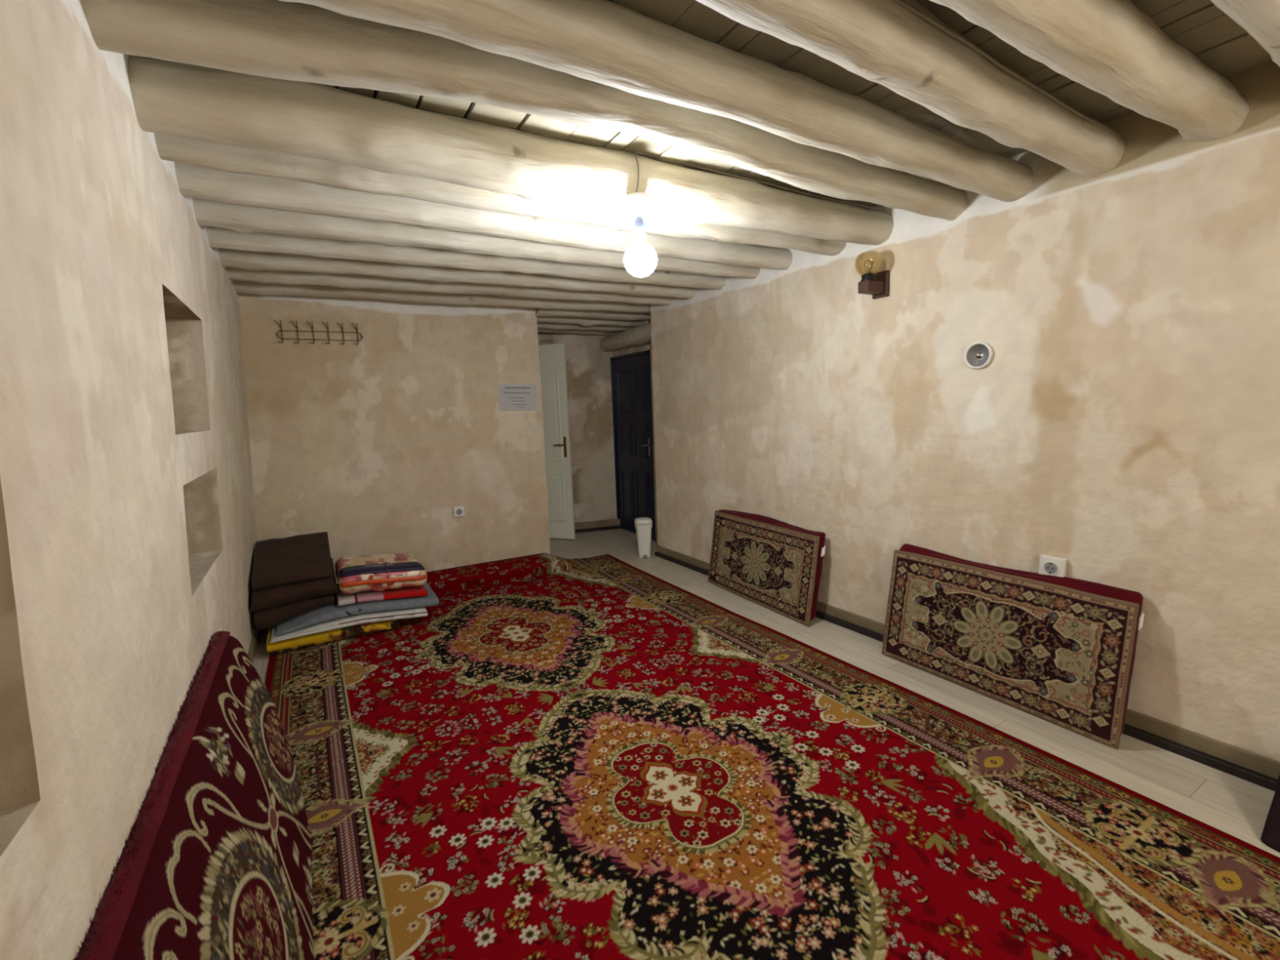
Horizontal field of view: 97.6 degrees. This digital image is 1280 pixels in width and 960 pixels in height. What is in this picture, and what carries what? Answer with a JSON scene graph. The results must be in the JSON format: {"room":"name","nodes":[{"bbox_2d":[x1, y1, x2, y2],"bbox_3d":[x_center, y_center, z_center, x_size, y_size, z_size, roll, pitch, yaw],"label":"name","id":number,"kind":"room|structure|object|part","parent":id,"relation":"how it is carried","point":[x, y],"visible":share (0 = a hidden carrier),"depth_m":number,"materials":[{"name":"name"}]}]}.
{"room":"traditional dwelling","nodes":[
{"label":"traditional dwelling","id":0,"kind":"room"},
{"bbox_2d":[0,0,257,959],"bbox_3d":[-1.356,0.036,1.547,0.122,2.620,6.420,-6,9,-30],"label":"wall","id":1,"kind":"structure","parent":0,"point":[95,468],"depth_m":1.16,"materials":[{"name":"paint"}]},
{"bbox_2d":[0,476,40,856],"bbox_3d":[-0.859,0.096,0.345,0.410,0.920,0.885,-6,9,-30],"label":"wall niche","id":2,"kind":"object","parent":1,"relation":"attached to","point":[20,794],"depth_m":0.84,"materials":[{"name":"paint"}]},
{"bbox_2d":[162,284,210,434],"bbox_3d":[-1.925,-0.420,2.122,0.375,0.495,0.810,-6,9,-30],"label":"wall niche","id":3,"kind":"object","parent":1,"relation":"attached to","point":[184,328],"depth_m":2.52,"materials":[{"name":"paint"}]},
{"bbox_2d":[182,467,222,595],"bbox_3d":[-1.948,0.194,2.270,0.325,0.400,0.830,-6,9,-30],"label":"niche","id":4,"kind":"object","parent":1,"relation":"attached to","point":[204,540],"depth_m":2.66,"materials":[{"name":"paint"}]},
{"bbox_2d":[247,624,261,663],"bbox_3d":[-1.349,1.295,1.679,0.020,0.090,6.400,-6,9,-30],"label":"baseboard","id":5,"kind":"structure","parent":1,"relation":"attached to","point":[252,649],"depth_m":3.62,"materials":[{"name":"tile"}]},
{"bbox_2d":[238,293,550,583],"bbox_3d":[-1.994,-0.376,4.850,2.440,2.620,0.008,-6,9,-30],"label":"wall","id":6,"kind":"structure","parent":0,"point":[373,444],"depth_m":4.79,"materials":[{"name":"paint"}]},
{"bbox_2d":[275,320,363,344],"bbox_3d":[-2.514,-1.159,4.413,0.600,0.173,0.061,-6,9,-30],"label":"coat rack","id":7,"kind":"object","parent":6,"relation":"attached to","point":[296,326],"visible":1,"depth_m":4.40,"materials":[{"name":"metal"}]},
{"bbox_3d":[-2.523,-1.143,4.433,0.598,0.072,0.021,-6,9,-30],"label":"rail","id":8,"kind":"part","parent":7,"relation":"part of","materials":[{"name":"metal"}]},
{"bbox_2d":[453,506,464,517],"bbox_3d":[-1.652,0.289,5.107,0.096,0.096,0.034,-6,9,-30],"label":"wall socket","id":9,"kind":"object","parent":6,"relation":"attached to","point":[458,511],"visible":1,"depth_m":5.09,"materials":[{"name":"white plastic"}]},
{"bbox_2d":[497,383,537,410],"bbox_3d":[-1.150,-0.782,5.286,0.372,0.252,0.010,-5,8,-30],"label":"notice","id":10,"kind":"object","parent":6,"relation":"attached to","point":[512,397],"visible":1,"depth_m":5.28,"materials":[{"name":"paper"}]},
{"bbox_2d":[535,308,650,320],"bbox_3d":[-0.364,-1.699,5.645,1.445,0.155,0.210,-6,9,-30],"label":"beam","id":11,"kind":"structure","parent":6,"relation":"attached to","point":[612,315],"depth_m":5.53,"materials":[{"name":"beige wood"}]},
{"bbox_2d":[537,332,617,522],"bbox_3d":[-0.931,-0.652,6.656,1.373,2.620,0.008,-4,8,-16],"label":"wall","id":12,"kind":"structure","parent":0,"point":[588,376],"depth_m":6.75,"materials":[{"name":"paint"}]},
{"bbox_2d":[538,342,575,539],"bbox_3d":[-1.142,-0.412,6.397,0.720,2.203,0.105,1,8,20],"label":"door","id":13,"kind":"structure","parent":12,"relation":"in","point":[553,364],"depth_m":6.33,"materials":[{"name":"white paint"}]},
{"bbox_3d":[-1.137,-0.361,6.413,0.540,1.680,0.009,1,8,20],"label":"panel","id":14,"kind":"part","parent":13,"relation":"part of","materials":[{"name":"white paint"}]},
{"bbox_3d":[-0.843,-0.372,6.304,0.032,0.230,0.008,1,8,20],"label":"handle","id":15,"kind":"part","parent":13,"relation":"part of","materials":[{"name":"gold metal"}]},
{"bbox_2d":[574,519,620,529],"bbox_3d":[-0.884,0.589,6.800,1.342,0.120,0.020,-4,8,-16],"label":"baseboard","id":16,"kind":"structure","parent":12,"relation":"attached to","point":[601,523],"depth_m":6.89,"materials":[{"name":"tile"}]},
{"bbox_2d":[574,524,621,533],"bbox_3d":[-0.874,0.630,6.787,1.336,0.040,0.015,-4,8,-16],"label":"trim","id":17,"kind":"structure","parent":12,"relation":"attached to","point":[611,527],"depth_m":6.88,"materials":[{"name":"rubber"}]},
{"bbox_2d":[613,320,649,356],"bbox_3d":[-0.122,-1.686,6.332,0.004,0.545,0.880,-6,9,-29],"label":"wall","id":18,"kind":"structure","parent":0,"point":[634,348],"depth_m":6.28,"materials":[{"name":"paint"}]},
{"bbox_2d":[600,322,651,351],"bbox_3d":[-0.055,-1.539,6.019,0.203,0.206,1.462,-6,8,-27],"label":"log","id":19,"kind":"object","parent":18,"relation":"attached to","point":[641,335],"visible":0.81,"depth_m":5.99,"materials":[{"name":"beige wood"}]},
{"bbox_2d":[537,328,616,335],"bbox_3d":[-0.778,-1.720,6.352,1.445,0.140,0.186,-6,9,-30],"label":"beam","id":20,"kind":"structure","parent":19,"relation":"on","point":[571,331],"depth_m":6.35,"materials":[{"name":"beige wood"}]},
{"bbox_2d":[537,322,628,331],"bbox_3d":[-0.646,-1.706,6.127,1.447,0.148,0.161,-6,9,-29],"label":"beam","id":21,"kind":"structure","parent":19,"relation":"on","point":[557,326],"depth_m":6.06,"materials":[{"name":"beige wood"}]},
{"bbox_2d":[536,315,649,326],"bbox_3d":[-0.510,-1.695,5.896,1.445,0.159,0.168,-6,9,-30],"label":"beam","id":22,"kind":"structure","parent":19,"relation":"on","point":[585,322],"depth_m":5.82,"materials":[{"name":"beige wood"}]},
{"bbox_2d":[613,353,653,538],"bbox_3d":[-0.082,-0.381,6.494,0.114,2.055,0.830,-6,9,-30],"label":"door","id":23,"kind":"structure","parent":18,"relation":"in","point":[630,373],"depth_m":6.48,"materials":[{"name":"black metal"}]},
{"bbox_3d":[-0.079,-0.384,6.496,0.011,1.770,0.630,-6,9,-30],"label":"panel","id":24,"kind":"part","parent":23,"relation":"part of","materials":[{"name":"black wood"}]},
{"bbox_3d":[0.104,-0.365,6.183,0.008,0.200,0.035,-6,9,-30],"label":"handle","id":25,"kind":"part","parent":23,"relation":"part of","materials":[{"name":"silver metal"}]},
{"bbox_2d":[610,350,657,541],"bbox_3d":[-0.066,-0.395,6.497,0.070,2.090,0.880,-6,9,-30],"label":"trim","id":26,"kind":"structure","parent":18,"relation":"attached to","point":[647,352],"depth_m":6.24,"materials":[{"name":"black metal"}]},
{"bbox_2d":[649,340,657,548],"bbox_3d":[0.142,-0.334,5.827,0.008,2.130,0.589,-2,8,0],"label":"wall reveal","id":27,"kind":"structure","parent":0,"point":[651,357],"depth_m":5.79,"materials":[{"name":"paint"}]},
{"bbox_2d":[134,0,1272,208],"bbox_3d":[-0.185,-1.533,2.817,4.400,0.126,7.900,-6,9,-30],"label":"ceiling","id":28,"kind":"structure","parent":0,"point":[1218,42],"depth_m":1.93,"materials":[{"name":"brown wood"}]},
{"bbox_2d":[233,280,650,313],"bbox_3d":[-1.377,-1.563,4.731,3.543,0.174,0.203,-6,8,-27],"label":"ceiling beam","id":29,"kind":"structure","parent":28,"relation":"attached to","point":[240,286],"depth_m":4.52,"materials":[{"name":"beige wood"}]},
{"bbox_2d":[226,266,673,305],"bbox_3d":[-1.159,-1.519,4.364,3.543,0.176,0.179,-6,8,-27],"label":"ceiling beam","id":30,"kind":"structure","parent":28,"relation":"attached to","point":[288,277],"depth_m":4.10,"materials":[{"name":"beige wood"}]},
{"bbox_2d":[218,248,697,298],"bbox_3d":[-0.971,-1.484,4.045,3.542,0.171,0.186,-6,8,-27],"label":"ceiling beam","id":31,"kind":"structure","parent":28,"relation":"attached to","point":[249,260],"depth_m":3.75,"materials":[{"name":"beige wood"}]},
{"bbox_2d":[206,226,725,289],"bbox_3d":[-0.774,-1.456,3.714,3.536,0.182,0.193,-6,9,-28],"label":"ceiling beam","id":32,"kind":"structure","parent":28,"relation":"attached to","point":[218,237],"depth_m":3.39,"materials":[{"name":"beige wood"}]},
{"bbox_2d":[192,197,759,279],"bbox_3d":[-0.574,-1.409,3.380,3.532,0.181,0.205,-6,9,-29],"label":"ceiling beam","id":33,"kind":"structure","parent":28,"relation":"attached to","point":[240,219],"depth_m":2.97,"materials":[{"name":"beige wood"}]},
{"bbox_2d":[173,161,792,270],"bbox_3d":[-0.394,-1.390,3.074,3.530,0.209,0.244,-6,9,-30],"label":"ceiling beam","id":34,"kind":"structure","parent":28,"relation":"attached to","point":[193,181],"depth_m":2.70,"materials":[{"name":"beige wood"}]},
{"bbox_2d":[154,133,846,255],"bbox_3d":[-0.199,-1.352,2.748,3.533,0.199,0.237,-6,9,-29],"label":"ceiling beam","id":35,"kind":"structure","parent":28,"relation":"attached to","point":[228,158],"depth_m":2.35,"materials":[{"name":"beige wood"}]},
{"bbox_2d":[127,55,893,244],"bbox_3d":[-0.054,-1.334,2.502,3.535,0.258,0.292,-6,9,-29],"label":"ceiling beam","id":36,"kind":"structure","parent":28,"relation":"attached to","point":[313,120],"depth_m":2.07,"materials":[{"name":"beige wood"}]},
{"bbox_2d":[623,191,657,277],"bbox_3d":[-0.001,-1.064,2.453,0.148,0.336,0.148,-6,9,-30],"label":"pendant bulb","id":37,"kind":"object","parent":36,"relation":"hanging from","point":[640,260],"visible":1,"depth_m":2.42,"materials":[{"name":"white glass"}]},
{"bbox_3d":[0.002,-0.970,2.465,0.148,0.146,0.148,-6,9,-30],"label":"bulb globe","id":38,"kind":"part","parent":37,"relation":"part of"},
{"bbox_2d":[635,151,887,211],"bbox_3d":[0.695,-1.398,2.804,1.626,0.218,0.083,-6,8,-26],"label":"cable","id":39,"kind":"object","parent":36,"relation":"attached to","point":[636,152],"visible":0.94,"depth_m":2.73,"materials":[{"name":"beige plastic"}]},
{"bbox_2d":[82,0,968,221],"bbox_3d":[0.211,-1.277,2.049,3.538,0.196,0.333,-6,8,-28],"label":"ceiling beam","id":40,"kind":"structure","parent":28,"relation":"attached to","point":[277,39],"depth_m":1.54,"materials":[{"name":"beige wood"}]},
{"bbox_2d":[279,0,1034,202],"bbox_3d":[0.359,-1.254,1.807,3.530,0.208,0.205,-6,9,-30],"label":"ceiling beam","id":41,"kind":"structure","parent":28,"relation":"attached to","point":[606,42],"depth_m":1.62,"materials":[{"name":"beige wood"}]},
{"bbox_2d":[695,0,1124,177],"bbox_3d":[0.555,-1.217,1.477,3.543,0.212,0.217,-7,9,-33],"label":"ceiling beam","id":42,"kind":"structure","parent":28,"relation":"attached to","point":[884,42],"depth_m":1.61,"materials":[{"name":"beige wood"}]},
{"bbox_2d":[892,0,1120,137],"bbox_3d":[1.232,-1.292,1.807,1.683,0.029,0.026,-7,9,-33],"label":"cable","id":43,"kind":"object","parent":42,"relation":"attached to","point":[900,2],"visible":0.99,"depth_m":1.71,"materials":[{"name":"beige plastic"}]},
{"bbox_2d":[929,0,1248,142],"bbox_3d":[0.697,-1.193,1.239,3.530,0.212,0.220,-6,9,-30],"label":"ceiling beam","id":44,"kind":"structure","parent":28,"relation":"attached to","point":[1114,49],"depth_m":1.58,"materials":[{"name":"beige wood"}]},
{"bbox_2d":[1210,0,1279,66],"bbox_3d":[0.853,-1.158,0.977,3.533,0.222,0.223,-6,9,-29],"label":"ceiling beam","id":45,"kind":"structure","parent":28,"relation":"attached to","point":[1260,19],"depth_m":1.40,"materials":[{"name":"beige wood"}]},
{"bbox_2d":[253,528,1279,857],"bbox_3d":[-0.089,1.140,3.170,4.400,0.080,7.900,-6,9,-30],"label":"floor","id":46,"kind":"structure","parent":0,"point":[1238,807],"depth_m":2.60,"materials":[{"name":"laminate"}]},
{"bbox_2d":[634,517,652,557],"bbox_3d":[0.040,0.575,5.616,0.176,0.390,0.189,-3,8,-5],"label":"pedal bin","id":47,"kind":"object","parent":46,"relation":"on","point":[643,526],"visible":1,"depth_m":5.56,"materials":[{"name":"white plastic"}]},
{"bbox_3d":[0.033,0.406,5.600,0.176,0.050,0.176,-3,8,-5],"label":"bin lid","id":48,"kind":"part","parent":47,"relation":"part of","materials":[{"name":"white plastic"}]},
{"bbox_2d":[707,509,825,626],"bbox_3d":[0.912,0.599,4.238,0.177,0.634,1.167,-6,8,-28],"label":"floor cushion","id":49,"kind":"object","parent":46,"relation":"on","point":[775,565],"visible":1,"depth_m":4.09,"materials":[{"name":"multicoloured fabric"}]},
{"bbox_2d":[264,553,1279,959],"bbox_3d":[-0.341,1.066,2.958,2.873,0.145,5.168,-6,9,-30],"label":"rug","id":50,"kind":"object","parent":46,"relation":"on","point":[601,757],"visible":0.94,"depth_m":2.06,"materials":[{"name":"red carpet"}]},
{"bbox_2d":[73,631,314,959],"bbox_3d":[-1.077,1.028,1.480,0.318,0.617,2.347,-6,9,-30],"label":"backrest cushion","id":51,"kind":"object","parent":50,"relation":"on","point":[215,862],"visible":0.98,"depth_m":1.43,"materials":[{"name":"fabric"}]},
{"bbox_2d":[266,619,399,655],"bbox_3d":[-2.148,1.009,3.945,0.777,0.088,0.554,-6,9,-30],"label":"folded blanket","id":52,"kind":"object","parent":50,"relation":"on","point":[310,640],"visible":0.39,"depth_m":3.69,"materials":[{"name":"fabric"}]},
{"bbox_2d":[270,607,427,642],"bbox_3d":[-2.061,0.947,3.993,0.941,0.085,0.590,-6,9,-30],"label":"sheet","id":53,"kind":"object","parent":52,"relation":"on","point":[356,620],"visible":0.36,"depth_m":3.76,"materials":[{"name":"fabric"}]},
{"bbox_2d":[275,582,439,635],"bbox_3d":[-2.023,0.887,4.036,1.000,0.108,0.548,-6,9,-30],"label":"quilt","id":54,"kind":"object","parent":52,"relation":"on","point":[319,615],"visible":0.51,"depth_m":3.81,"materials":[{"name":"fabric"}]},
{"bbox_2d":[253,593,334,629],"bbox_3d":[-2.443,0.828,3.983,0.458,0.192,0.669,-6,9,-30],"label":"blanket","id":55,"kind":"object","parent":54,"relation":"on","point":[276,615],"visible":0.41,"depth_m":3.70,"materials":[{"name":"brown fabric"}]},
{"bbox_2d":[249,557,337,612],"bbox_3d":[-2.432,0.682,3.946,0.492,0.226,0.675,-6,9,-30],"label":"blanket","id":56,"kind":"object","parent":55,"relation":"on","point":[269,597],"visible":0.51,"depth_m":3.69,"materials":[{"name":"brown fabric"}]},
{"bbox_2d":[251,531,333,590],"bbox_3d":[-2.448,0.552,3.953,0.460,0.216,0.665,-6,9,-30],"label":"blanket","id":57,"kind":"object","parent":56,"relation":"on","point":[300,557],"visible":1,"depth_m":3.88,"materials":[{"name":"brown fabric"}]},
{"bbox_2d":[336,583,427,606],"bbox_3d":[-1.907,0.810,4.121,0.568,0.082,0.484,-6,9,-30],"label":"folded blanket","id":58,"kind":"object","parent":54,"relation":"on","point":[344,599],"visible":0.55,"depth_m":3.95,"materials":[{"name":"fabric"}]},
{"bbox_2d":[334,552,426,594],"bbox_3d":[-1.925,0.680,4.153,0.579,0.205,0.593,-6,9,-30],"label":"blanket","id":59,"kind":"object","parent":58,"relation":"on","point":[355,574],"visible":1,"depth_m":3.98,"materials":[{"name":"multicoloured fabric"}]},
{"bbox_3d":[-1.805,0.736,3.892,0.138,0.074,0.010,-6,9,-30],"label":"handle","id":60,"kind":"part","parent":59,"relation":"part of","materials":[{"name":"orange fabric"}]},
{"bbox_2d":[881,543,1144,749],"bbox_3d":[1.780,0.750,2.829,0.196,0.645,1.127,-6,9,-30],"label":"floor cushion","id":61,"kind":"object","parent":46,"relation":"on","point":[1059,651],"visible":1,"depth_m":2.67,"materials":[{"name":"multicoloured fabric"}]},
{"bbox_2d":[1260,774,1279,853],"bbox_3d":[2.306,1.123,1.592,0.361,0.368,0.761,-4,8,-16],"label":"floor cushion","id":62,"kind":"object","parent":46,"relation":"on","point":[1270,836],"visible":0.9,"depth_m":1.85,"materials":[{"name":"fabric"}]},
{"bbox_2d":[650,61,1279,761],"bbox_3d":[1.679,-0.265,3.008,0.009,2.620,5.891,-7,9,-31],"label":"wall","id":63,"kind":"structure","parent":0,"point":[1122,424],"depth_m":2.57,"materials":[{"name":"paint"}]},
{"bbox_2d":[854,250,889,298],"bbox_3d":[1.330,-1.180,3.220,0.196,0.243,0.146,-6,9,-30],"label":"wall sconce","id":64,"kind":"object","parent":63,"relation":"attached to","point":[876,284],"visible":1,"depth_m":3.21,"materials":[{"name":"brown wood"}]},
{"bbox_3d":[1.306,-1.236,3.199,0.144,0.125,0.146,-6,9,-30],"label":"lamp shade","id":65,"kind":"part","parent":64,"relation":"part of","materials":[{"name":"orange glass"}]},
{"bbox_3d":[1.305,-1.218,3.200,0.052,0.085,0.052,-6,9,-30],"label":"bulb","id":66,"kind":"part","parent":64,"relation":"part of","materials":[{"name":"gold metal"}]},
{"bbox_3d":[1.406,-1.140,3.269,0.022,0.145,0.100,-6,9,-30],"label":"plate","id":67,"kind":"part","parent":64,"relation":"part of","materials":[{"name":"brown wood"}]},
{"bbox_2d":[654,551,1277,791],"bbox_3d":[1.702,1.018,3.163,0.030,0.035,5.891,-7,9,-31],"label":"trim","id":68,"kind":"structure","parent":63,"relation":"attached to","point":[1268,782],"depth_m":2.33,"materials":[{"name":"rubber"}]},
{"bbox_2d":[657,545,1279,779],"bbox_3d":[1.723,0.984,3.172,0.022,0.100,5.891,-7,9,-31],"label":"baseboard","id":69,"kind":"structure","parent":63,"relation":"attached to","point":[1259,763],"depth_m":2.33,"materials":[{"name":"tile"}]},
{"bbox_2d":[964,341,993,368],"bbox_3d":[1.726,-0.634,2.852,0.032,0.136,0.136,-6,9,-30],"label":"round wall light","id":70,"kind":"object","parent":63,"relation":"attached to","point":[977,354],"visible":1,"depth_m":2.84,"materials":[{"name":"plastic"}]},
{"bbox_2d":[1038,554,1066,577],"bbox_3d":[1.948,0.414,2.647,0.034,0.105,0.105,-6,9,-30],"label":"wall socket","id":71,"kind":"object","parent":63,"relation":"attached to","point":[1048,565],"visible":0.96,"depth_m":2.63,"materials":[{"name":"white plastic"}]}
]}

